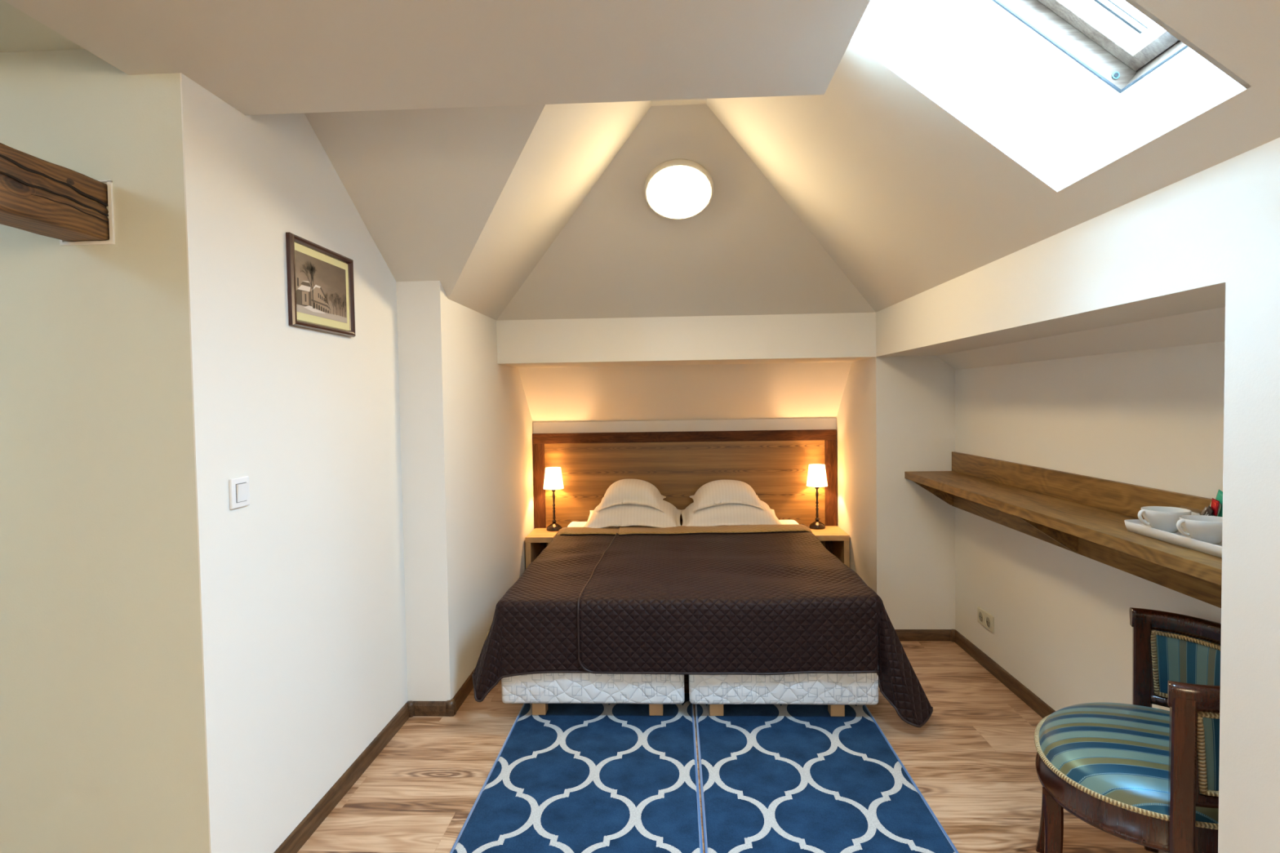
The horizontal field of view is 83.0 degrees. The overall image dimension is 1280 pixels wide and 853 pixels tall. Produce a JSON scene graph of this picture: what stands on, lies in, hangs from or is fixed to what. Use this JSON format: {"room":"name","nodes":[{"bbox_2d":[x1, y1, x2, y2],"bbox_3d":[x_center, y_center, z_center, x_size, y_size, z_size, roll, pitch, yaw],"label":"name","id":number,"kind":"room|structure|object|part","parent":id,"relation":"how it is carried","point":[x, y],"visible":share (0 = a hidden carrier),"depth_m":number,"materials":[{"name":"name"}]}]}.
{"room":"bedroom","nodes":[
{"label":"bedroom","id":0,"kind":"room"},
{"bbox_2d":[0,0,84,52],"bbox_3d":[-2.434,-0.962,1.455,2.226,0.060,0.867,-1,2,3],"label":"ceiling","id":1,"kind":"structure","parent":0,"point":[19,31],"depth_m":1.77,"materials":[{"name":"beige paint"}]},
{"bbox_2d":[0,48,209,852],"bbox_3d":[-2.330,-0.115,1.976,2.361,3.000,0.120,-1,2,3],"label":"wall","id":2,"kind":"structure","parent":0,"point":[103,744],"depth_m":1.88,"materials":[{"name":"beige paint"}]},
{"bbox_2d":[0,142,109,241],"bbox_3d":[-1.478,-0.508,0.655,0.124,0.154,2.406,-1,2,3],"label":"timber beam","id":3,"kind":"structure","parent":2,"relation":"attached to","point":[38,196],"depth_m":1.69,"materials":[{"name":"brown wood"}]},
{"bbox_2d":[59,179,115,245],"bbox_3d":[-1.421,-0.548,1.854,0.142,0.162,0.006,-1,2,3],"label":"trim","id":4,"kind":"structure","parent":2,"relation":"attached to","point":[109,183],"depth_m":1.85,"materials":[{"name":"paint"}]},
{"bbox_2d":[273,702,408,852],"bbox_3d":[-2.267,1.330,2.657,2.383,0.063,1.416,-1,2,3],"label":"baseboard","id":5,"kind":"structure","parent":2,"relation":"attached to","point":[313,820],"depth_m":2.61,"materials":[{"name":"brown wood"}]},
{"bbox_2d":[179,72,408,852],"bbox_3d":[-1.117,-0.035,2.572,0.004,2.759,1.418,-1,2,3],"label":"wall","id":6,"kind":"structure","parent":0,"point":[302,584],"depth_m":2.27,"materials":[{"name":"paint"}]},
{"bbox_2d":[228,475,249,509],"bbox_3d":[-1.129,0.186,2.044,0.016,0.084,0.084,-1,2,3],"label":"light switch","id":7,"kind":"object","parent":6,"relation":"attached to","point":[239,490],"visible":1,"depth_m":2.03,"materials":[{"name":"white plastic"}]},
{"bbox_2d":[285,231,355,337],"bbox_3d":[-1.111,-0.482,2.543,0.022,0.296,0.448,-1,2,3],"label":"picture frame","id":8,"kind":"object","parent":6,"relation":"attached to","point":[321,283],"visible":1,"depth_m":2.51,"materials":[{"name":"brown wood"}]},
{"bbox_2d":[294,249,346,323],"bbox_3d":[-1.114,-0.482,2.539,0.001,0.200,0.364,-1,2,3],"label":"photograph","id":9,"kind":"object","parent":8,"relation":"attached to","point":[321,282],"depth_m":2.52,"materials":[{"name":"brown paper"}]},
{"bbox_2d":[406,700,414,717],"bbox_3d":[-1.045,1.285,3.290,0.038,0.068,0.038,-1,2,3],"label":"trim","id":10,"kind":"structure","parent":6,"relation":"attached to","point":[410,704],"depth_m":3.28,"materials":[{"name":"brown wood"}]},
{"bbox_2d":[3,0,870,115],"bbox_3d":[-0.478,-1.077,0.173,1.806,0.460,3.779,-1,2,3],"label":"ceiling","id":11,"kind":"structure","parent":0,"point":[256,56],"depth_m":1.72,"materials":[{"name":"paint"}]},
{"bbox_2d":[395,280,534,701],"bbox_3d":[-0.936,0.283,4.364,0.218,1.990,2.195,-1,2,3],"label":"wall","id":12,"kind":"structure","parent":0,"point":[466,424],"depth_m":3.41,"materials":[{"name":"paint"}]},
{"bbox_2d":[413,668,475,716],"bbox_3d":[-0.897,1.248,4.317,0.198,0.063,2.070,-1,2,3],"label":"baseboard","id":13,"kind":"structure","parent":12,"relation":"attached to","point":[422,708],"depth_m":3.29,"materials":[{"name":"brown wood"}]},
{"bbox_2d":[445,698,456,716],"bbox_3d":[-0.864,1.282,3.298,0.048,0.068,0.048,-1,2,3],"label":"trim","id":14,"kind":"structure","parent":12,"relation":"attached to","point":[451,706],"depth_m":3.28,"materials":[{"name":"brown wood"}]},
{"bbox_2d":[448,100,651,319],"bbox_3d":[-0.357,-0.982,3.122,0.685,0.780,2.421,-2,2,-32],"label":"ceiling","id":15,"kind":"structure","parent":0,"point":[569,147],"depth_m":3.11,"materials":[{"name":"paint"}]},
{"bbox_2d":[650,98,706,106],"bbox_3d":[0.052,-1.288,0.673,0.235,0.004,4.844,-1,2,3],"label":"ceiling","id":16,"kind":"structure","parent":0,"point":[695,101],"depth_m":3.06,"materials":[{"name":"paint"}]},
{"bbox_2d":[533,417,836,433],"bbox_3d":[0.326,0.587,5.344,2.202,1.271,0.143,-1,2,3],"label":"wall","id":17,"kind":"structure","parent":0,"point":[818,423],"depth_m":5.25,"materials":[{"name":"paint"}]},
{"bbox_2d":[532,429,837,554],"bbox_3d":[0.320,0.571,5.255,2.193,1.070,0.033,-1,2,3],"label":"headboard","id":18,"kind":"object","parent":17,"relation":"attached to","point":[775,464],"visible":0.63,"depth_m":5.23,"materials":[{"name":"brown wood"}]},
{"bbox_3d":[-0.733,0.623,5.306,0.083,0.996,0.033,-1,2,3],"label":"frame rail","id":19,"kind":"part","parent":18,"relation":"part of","materials":[{"name":"brown wood"}]},
{"bbox_3d":[0.312,0.074,5.237,2.193,0.074,0.033,-1,2,3],"label":"frame rail","id":20,"kind":"part","parent":18,"relation":"part of","materials":[{"name":"brown wood"}]},
{"bbox_3d":[1.374,0.594,5.206,0.083,0.996,0.033,-1,2,3],"label":"frame rail","id":21,"kind":"part","parent":18,"relation":"part of","materials":[{"name":"brown wood"}]},
{"bbox_2d":[496,312,875,422],"bbox_3d":[0.287,-0.365,4.797,2.202,0.673,1.169,-1,2,3],"label":"wall","id":22,"kind":"structure","parent":0,"point":[771,366],"depth_m":4.64,"materials":[{"name":"paint"}]},
{"bbox_2d":[297,641,1167,852],"bbox_3d":[-0.815,1.415,1.919,5.350,0.100,7.050,-1,2,3],"label":"floor","id":23,"kind":"structure","parent":0,"point":[972,762],"depth_m":2.76,"materials":[{"name":"laminate"}]},
{"bbox_2d":[524,528,558,568],"bbox_3d":[-0.675,0.998,5.116,0.192,0.498,0.362,-1,2,3],"label":"bedside table","id":24,"kind":"object","parent":23,"relation":"on","point":[533,540],"visible":0.36,"depth_m":4.96,"materials":[{"name":"brown wood"}]},
{"bbox_3d":[-0.752,1.018,5.121,0.037,0.460,0.361,-1,2,3],"label":"panel","id":25,"kind":"part","parent":24,"relation":"part of","materials":[{"name":"brown wood"}]},
{"bbox_2d":[543,466,567,531],"bbox_3d":[-0.602,0.520,5.191,0.180,0.450,0.145,-1,2,3],"label":"bedside lamp","id":26,"kind":"object","parent":24,"relation":"on","point":[553,482],"visible":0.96,"depth_m":5.15,"materials":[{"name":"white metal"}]},
{"bbox_3d":[-0.622,0.370,5.187,0.145,0.150,0.145,-1,2,3],"label":"lamp shade","id":27,"kind":"part","parent":26,"relation":"part of","materials":[{"name":"white fabric"}]},
{"bbox_3d":[-0.619,0.567,5.194,0.030,0.256,0.030,-1,2,3],"label":"stem","id":28,"kind":"part","parent":26,"relation":"part of","materials":[{"name":"brown metal"}]},
{"bbox_2d":[449,693,702,852],"bbox_3d":[-0.178,1.318,2.742,0.795,0.012,1.500,-1,2,3],"label":"rug","id":29,"kind":"object","parent":23,"relation":"on","point":[572,778],"visible":0.88,"depth_m":2.65,"materials":[{"name":"blue carpet"}]},
{"bbox_2d":[501,673,684,715],"bbox_3d":[-0.165,1.022,4.214,0.815,0.500,2.077,-1,2,3],"label":"bed","id":30,"kind":"object","parent":23,"relation":"on","point":[540,690],"visible":0.18,"depth_m":3.18,"materials":[{"name":"white fabric"}]},
{"bbox_3d":[-0.454,1.262,3.279,0.062,0.070,0.062,-1,2,3],"label":"leg","id":31,"kind":"part","parent":30,"relation":"part of","materials":[{"name":"brown wood"}]},
{"bbox_2d":[471,527,619,702],"bbox_3d":[-0.402,0.936,4.035,0.567,0.460,1.838,-1,2,5],"label":"coverlet","id":32,"kind":"object","parent":30,"relation":"on","point":[533,629],"visible":0.88,"depth_m":3.17,"materials":[{"name":"brown fabric"}]},
{"bbox_2d":[567,521,619,528],"bbox_3d":[-0.141,0.720,4.787,0.795,0.057,0.890,-1,2,3],"label":"duvet","id":33,"kind":"object","parent":30,"relation":"on","point":[574,524],"visible":0.02,"depth_m":5.07,"materials":[{"name":"white fabric"}]},
{"bbox_3d":[0.073,1.255,3.254,0.062,0.070,0.062,-1,2,3],"label":"leg","id":34,"kind":"part","parent":30,"relation":"part of","materials":[{"name":"brown wood"}]},
{"bbox_2d":[688,672,878,716],"bbox_3d":[0.672,1.010,4.174,0.823,0.500,2.078,-1,2,3],"label":"bed","id":35,"kind":"object","parent":23,"relation":"on","point":[836,691],"visible":0.08,"depth_m":3.15,"materials":[{"name":"white fabric"}]},
{"bbox_3d":[0.342,1.251,3.242,0.062,0.070,0.062,-1,2,3],"label":"leg","id":36,"kind":"part","parent":35,"relation":"part of","materials":[{"name":"brown wood"}]},
{"bbox_2d":[577,524,933,727],"bbox_3d":[0.557,0.955,3.983,1.581,0.551,1.926,-1,2,3],"label":"coverlet","id":37,"kind":"object","parent":35,"relation":"on","point":[742,599],"visible":0.98,"depth_m":3.13,"materials":[{"name":"brown fabric"}]},
{"bbox_2d":[583,500,681,528],"bbox_3d":[-0.043,0.594,5.026,0.680,0.203,0.445,-1,2,4],"label":"pillow","id":38,"kind":"object","parent":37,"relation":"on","point":[624,514],"visible":0.82,"depth_m":4.86,"materials":[{"name":"white fabric"}]},
{"bbox_2d":[595,479,666,512],"bbox_3d":[-0.059,0.471,5.049,0.460,0.206,0.357,-1,2,6],"label":"pillow","id":39,"kind":"object","parent":38,"relation":"on","point":[635,491],"visible":1,"depth_m":4.92,"materials":[{"name":"white fabric"}]},
{"bbox_2d":[680,500,782,526],"bbox_3d":[0.617,0.583,4.995,0.690,0.195,0.446,-1,2,1],"label":"pillow","id":40,"kind":"object","parent":37,"relation":"on","point":[724,514],"visible":0.82,"depth_m":4.82,"materials":[{"name":"white fabric"}]},
{"bbox_2d":[689,480,765,511],"bbox_3d":[0.600,0.466,5.018,0.490,0.190,0.357,-1,2,0],"label":"pillow","id":41,"kind":"object","parent":40,"relation":"on","point":[716,492],"visible":1,"depth_m":4.88,"materials":[{"name":"white fabric"}]},
{"bbox_2d":[778,520,798,524],"bbox_3d":[0.700,0.708,4.747,0.815,0.057,0.890,-1,2,3],"label":"duvet","id":42,"kind":"object","parent":35,"relation":"on","point":[782,522],"visible":0.02,"depth_m":5.04,"materials":[{"name":"white fabric"}]},
{"bbox_3d":[0.873,1.244,3.216,0.062,0.070,0.062,-1,2,3],"label":"leg","id":43,"kind":"part","parent":35,"relation":"part of","materials":[{"name":"brown wood"}]},
{"bbox_2d":[694,704,958,852],"bbox_3d":[0.615,1.307,2.704,0.782,0.012,1.500,-1,2,3],"label":"rug","id":44,"kind":"object","parent":23,"relation":"on","point":[774,778],"visible":0.89,"depth_m":2.62,"materials":[{"name":"blue carpet"}]},
{"bbox_2d":[808,525,849,567],"bbox_3d":[1.295,0.971,5.023,0.234,0.498,0.362,-1,2,3],"label":"bedside table","id":45,"kind":"object","parent":23,"relation":"on","point":[840,539],"visible":0.27,"depth_m":4.87,"materials":[{"name":"brown wood"}]},
{"bbox_2d":[800,463,827,529],"bbox_3d":[1.233,0.494,5.104,0.180,0.450,0.145,-1,2,3],"label":"bedside lamp","id":46,"kind":"object","parent":45,"relation":"on","point":[816,476],"visible":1,"depth_m":5.06,"materials":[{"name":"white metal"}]},
{"bbox_3d":[1.251,0.541,5.105,0.030,0.256,0.030,-1,2,3],"label":"stem","id":47,"kind":"part","parent":46,"relation":"part of","materials":[{"name":"brown metal"}]},
{"bbox_3d":[1.248,0.344,5.098,0.145,0.150,0.145,-1,2,3],"label":"lamp shade","id":48,"kind":"part","parent":46,"relation":"part of","materials":[{"name":"white fabric"}]},
{"bbox_3d":[1.394,0.988,5.019,0.037,0.460,0.361,-1,2,3],"label":"panel","id":49,"kind":"part","parent":45,"relation":"part of","materials":[{"name":"brown wood"}]},
{"bbox_2d":[1034,607,1221,852],"bbox_3d":[1.408,0.954,1.974,0.596,0.748,0.707,0,2,28],"label":"armchair","id":50,"kind":"object","parent":23,"relation":"on","point":[1140,773],"visible":0.59,"depth_m":1.87,"materials":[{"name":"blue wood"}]},
{"bbox_3d":[1.256,1.151,2.231,0.059,0.340,0.049,0,2,28],"label":"leg","id":51,"kind":"part","parent":50,"relation":"part of","materials":[{"name":"brown wood"}]},
{"bbox_3d":[1.118,1.162,1.968,0.059,0.340,0.049,0,2,28],"label":"leg","id":52,"kind":"part","parent":50,"relation":"part of","materials":[{"name":"brown wood"}]},
{"bbox_3d":[1.393,0.910,1.980,0.550,0.013,0.645,0,2,28],"label":"seat trim","id":53,"kind":"part","parent":50,"relation":"part of","materials":[{"name":"gold metal"}]},
{"bbox_3d":[1.393,0.956,1.982,0.543,0.080,0.638,0,2,28],"label":"seat rail","id":54,"kind":"part","parent":50,"relation":"part of","materials":[{"name":"brown wood"}]},
{"bbox_3d":[1.392,0.872,1.979,0.531,0.085,0.626,0,2,28],"label":"seat","id":55,"kind":"part","parent":50,"relation":"part of","materials":[{"name":"blue fabric"}]},
{"bbox_3d":[1.574,0.956,2.251,0.069,0.718,0.048,0,2,28],"label":"leg","id":56,"kind":"part","parent":50,"relation":"part of","materials":[{"name":"brown wood"}]},
{"bbox_3d":[1.520,0.608,1.899,0.315,0.056,0.696,0,2,28],"label":"rail","id":57,"kind":"part","parent":50,"relation":"part of","materials":[{"name":"brown wood"}]},
{"bbox_3d":[1.273,0.981,1.682,0.069,0.718,0.048,0,2,28],"label":"leg","id":58,"kind":"part","parent":50,"relation":"part of","materials":[{"name":"brown wood"}]},
{"bbox_3d":[1.528,0.852,1.906,0.238,0.026,0.651,0,2,28],"label":"rail","id":59,"kind":"part","parent":50,"relation":"part of","materials":[{"name":"brown wood"}]},
{"bbox_3d":[1.531,0.738,1.899,0.238,0.198,0.644,0,2,28],"label":"trim","id":60,"kind":"part","parent":50,"relation":"part of","materials":[{"name":"gold metal"}]},
{"bbox_3d":[1.538,0.738,1.895,0.256,0.203,0.660,0,2,28],"label":"panel","id":61,"kind":"part","parent":50,"relation":"part of","materials":[{"name":"blue fabric"}]},
{"bbox_3d":[1.543,0.738,1.893,0.257,0.198,0.676,0,2,28],"label":"trim","id":62,"kind":"part","parent":50,"relation":"part of","materials":[{"name":"fabric"}]},
{"bbox_2d":[304,0,1279,320],"bbox_3d":[0.160,-0.921,1.226,2.700,0.780,5.931,-1,2,3],"label":"ceiling","id":63,"kind":"structure","parent":0,"point":[908,200],"depth_m":2.81,"materials":[{"name":"paint"}]},
{"bbox_2d":[644,159,713,219],"bbox_3d":[0.185,-1.124,3.442,0.330,0.215,0.283,-1,2,7],"label":"ceiling lamp","id":64,"kind":"object","parent":63,"relation":"attached to","point":[675,188],"visible":1,"depth_m":3.40,"materials":[{"name":"beige"}]},
{"bbox_2d":[850,0,1252,191],"bbox_3d":[0.937,-1.056,1.659,0.884,0.857,0.697,-1,2,3],"label":"window","id":65,"kind":"structure","parent":63,"relation":"attached to","point":[1060,88],"depth_m":1.98,"materials":[{"name":"paint"}]},
{"bbox_3d":[1.006,-1.181,1.647,0.742,0.610,0.689,-1,2,3],"label":"frame","id":66,"kind":"part","parent":65,"relation":"part of","materials":[{"name":"white wood"}]},
{"bbox_3d":[1.023,-1.204,1.645,0.653,0.516,0.637,-1,2,3],"label":"sash","id":67,"kind":"part","parent":65,"relation":"part of","materials":[{"name":"white wood"}]},
{"bbox_2d":[836,355,955,629],"bbox_3d":[1.689,0.271,4.755,0.585,1.904,1.169,-1,2,3],"label":"wall","id":68,"kind":"structure","parent":0,"point":[895,415],"depth_m":4.19,"materials":[{"name":"paint"}]},
{"bbox_2d":[875,160,1226,369],"bbox_3d":[1.587,-0.442,2.825,0.585,0.338,2.641,-1,2,3],"label":"beam","id":69,"kind":"structure","parent":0,"point":[1147,272],"depth_m":2.18,"materials":[{"name":"paint"}]},
{"bbox_2d":[955,341,1224,711],"bbox_3d":[1.826,0.506,2.849,0.137,1.566,2.641,-1,2,3],"label":"wall","id":70,"kind":"structure","parent":0,"point":[1153,418],"depth_m":2.92,"materials":[{"name":"paint"}]},
{"bbox_2d":[950,629,955,641],"bbox_3d":[1.813,1.208,4.181,0.038,0.068,0.038,-1,2,3],"label":"trim","id":71,"kind":"structure","parent":70,"relation":"attached to","point":[953,632],"depth_m":4.17,"materials":[{"name":"brown wood"}]},
{"bbox_2d":[894,629,1055,718],"bbox_3d":[1.483,1.303,1.760,0.466,0.063,6.957,-1,2,3],"label":"baseboard","id":72,"kind":"structure","parent":70,"relation":"attached to","point":[1031,700],"depth_m":3.77,"materials":[{"name":"brown wood"}]},
{"bbox_2d":[977,606,994,632],"bbox_3d":[1.802,1.008,3.772,0.012,0.082,0.185,-1,2,3],"label":"wall socket","id":73,"kind":"object","parent":70,"relation":"attached to","point":[984,618],"visible":1,"depth_m":3.75,"materials":[{"name":"beige plastic"}]},
{"bbox_2d":[977,611,983,622],"bbox_3d":[1.804,1.006,3.816,0.011,0.060,0.060,-1,2,3],"label":"outlet","id":74,"kind":"object","parent":73,"relation":"attached to","point":[980,614],"depth_m":3.82,"materials":[{"name":"beige plastic"}]},
{"bbox_2d":[985,616,991,628],"bbox_3d":[1.800,1.009,3.727,0.011,0.060,0.060,-1,2,3],"label":"outlet","id":75,"kind":"object","parent":73,"relation":"attached to","point":[988,619],"depth_m":3.73,"materials":[{"name":"beige plastic"}]},
{"bbox_2d":[904,451,1222,608],"bbox_3d":[1.611,0.351,2.860,0.287,0.313,2.625,-1,2,3],"label":"shelf","id":76,"kind":"object","parent":70,"relation":"attached to","point":[1085,516],"visible":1,"depth_m":2.70,"materials":[{"name":"brown wood"}]},
{"bbox_2d":[1124,519,1222,557],"bbox_3d":[1.601,0.319,2.045,0.180,0.032,0.490,-1,2,3],"label":"tray","id":77,"kind":"object","parent":76,"relation":"on","point":[1135,526],"visible":0.41,"depth_m":2.06,"materials":[{"name":"white plastic"}]},
{"bbox_2d":[1137,506,1191,533],"bbox_3d":[1.564,0.279,2.151,0.122,0.066,0.122,-3,3,-44],"label":"teacup","id":78,"kind":"object","parent":77,"relation":"on","point":[1160,517],"visible":0.91,"depth_m":2.13,"materials":[{"name":"white ceramic"}]},
{"bbox_3d":[1.501,0.272,2.155,0.032,0.048,0.013,-1,2,3],"label":"handle","id":79,"kind":"part","parent":78,"relation":"part of","materials":[{"name":"white ceramic"}]},
{"bbox_2d":[1176,515,1222,544],"bbox_3d":[1.554,0.285,1.981,0.122,0.066,0.122,-3,3,-44],"label":"teacup","id":80,"kind":"object","parent":77,"relation":"on","point":[1208,529],"visible":0.81,"depth_m":1.96,"materials":[{"name":"white ceramic"}]},
{"bbox_3d":[1.491,0.278,1.986,0.032,0.048,0.013,-1,2,3],"label":"handle","id":81,"kind":"part","parent":80,"relation":"part of","materials":[{"name":"white ceramic"}]},
{"bbox_3d":[1.665,0.280,2.152,0.035,0.059,0.212,-1,2,3],"label":"holder","id":82,"kind":"object","parent":77,"relation":"on","visible":0},
{"bbox_2d":[1191,511,1199,515],"bbox_3d":[1.658,0.282,2.159,0.004,0.050,0.038,-1,2,3],"label":"packet","id":83,"kind":"object","parent":82,"relation":"in","point":[1192,513],"visible":0.15,"depth_m":2.16,"materials":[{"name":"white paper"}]},
{"bbox_2d":[1200,506,1207,515],"bbox_3d":[1.661,0.274,2.139,0.004,0.081,0.070,-1,2,3],"label":"sachet","id":84,"kind":"object","parent":82,"relation":"in","point":[1205,508],"visible":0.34,"depth_m":2.13,"materials":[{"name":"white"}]},
{"bbox_2d":[1202,506,1213,515],"bbox_3d":[1.654,0.272,2.120,0.005,0.087,0.076,-1,2,3],"label":"sachet","id":85,"kind":"object","parent":82,"relation":"in","point":[1209,511],"visible":0.43,"depth_m":2.10,"materials":[{"name":"black"}]},
{"bbox_2d":[1210,497,1219,516],"bbox_3d":[1.659,0.234,2.088,0.005,0.053,0.039,-1,2,3],"label":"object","id":86,"kind":"object","parent":82,"relation":"in","point":[1215,504],"visible":1,"depth_m":2.08,"materials":[{"name":"red plastic"}]},
{"bbox_2d":[1209,497,1222,516],"bbox_3d":[1.666,0.261,2.106,0.006,0.110,0.078,-1,2,0],"label":"sachet","id":87,"kind":"object","parent":82,"relation":"in","point":[1220,504],"visible":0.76,"depth_m":2.08,"materials":[{"name":"red paper"}]},
{"bbox_2d":[1215,489,1222,517],"bbox_3d":[1.673,0.250,2.091,0.004,0.137,0.094,-1,2,3],"label":"sachet","id":88,"kind":"object","parent":82,"relation":"in","point":[1220,495],"visible":0.31,"depth_m":2.08,"materials":[{"name":"green paper"}]},
{"bbox_2d":[951,451,1212,519],"bbox_3d":[1.742,0.248,2.850,0.021,0.110,2.625,-1,2,3],"label":"backsplash","id":89,"kind":"structure","parent":70,"relation":"attached to","point":[1122,498],"depth_m":2.86,"materials":[{"name":"brown wood"}]},
{"bbox_2d":[1217,137,1279,852],"bbox_3d":[1.460,0.449,-0.107,0.585,1.904,3.290,-1,2,3],"label":"wall","id":90,"kind":"structure","parent":0,"point":[1249,767],"depth_m":1.47,"materials":[{"name":"paint"}]}
]}

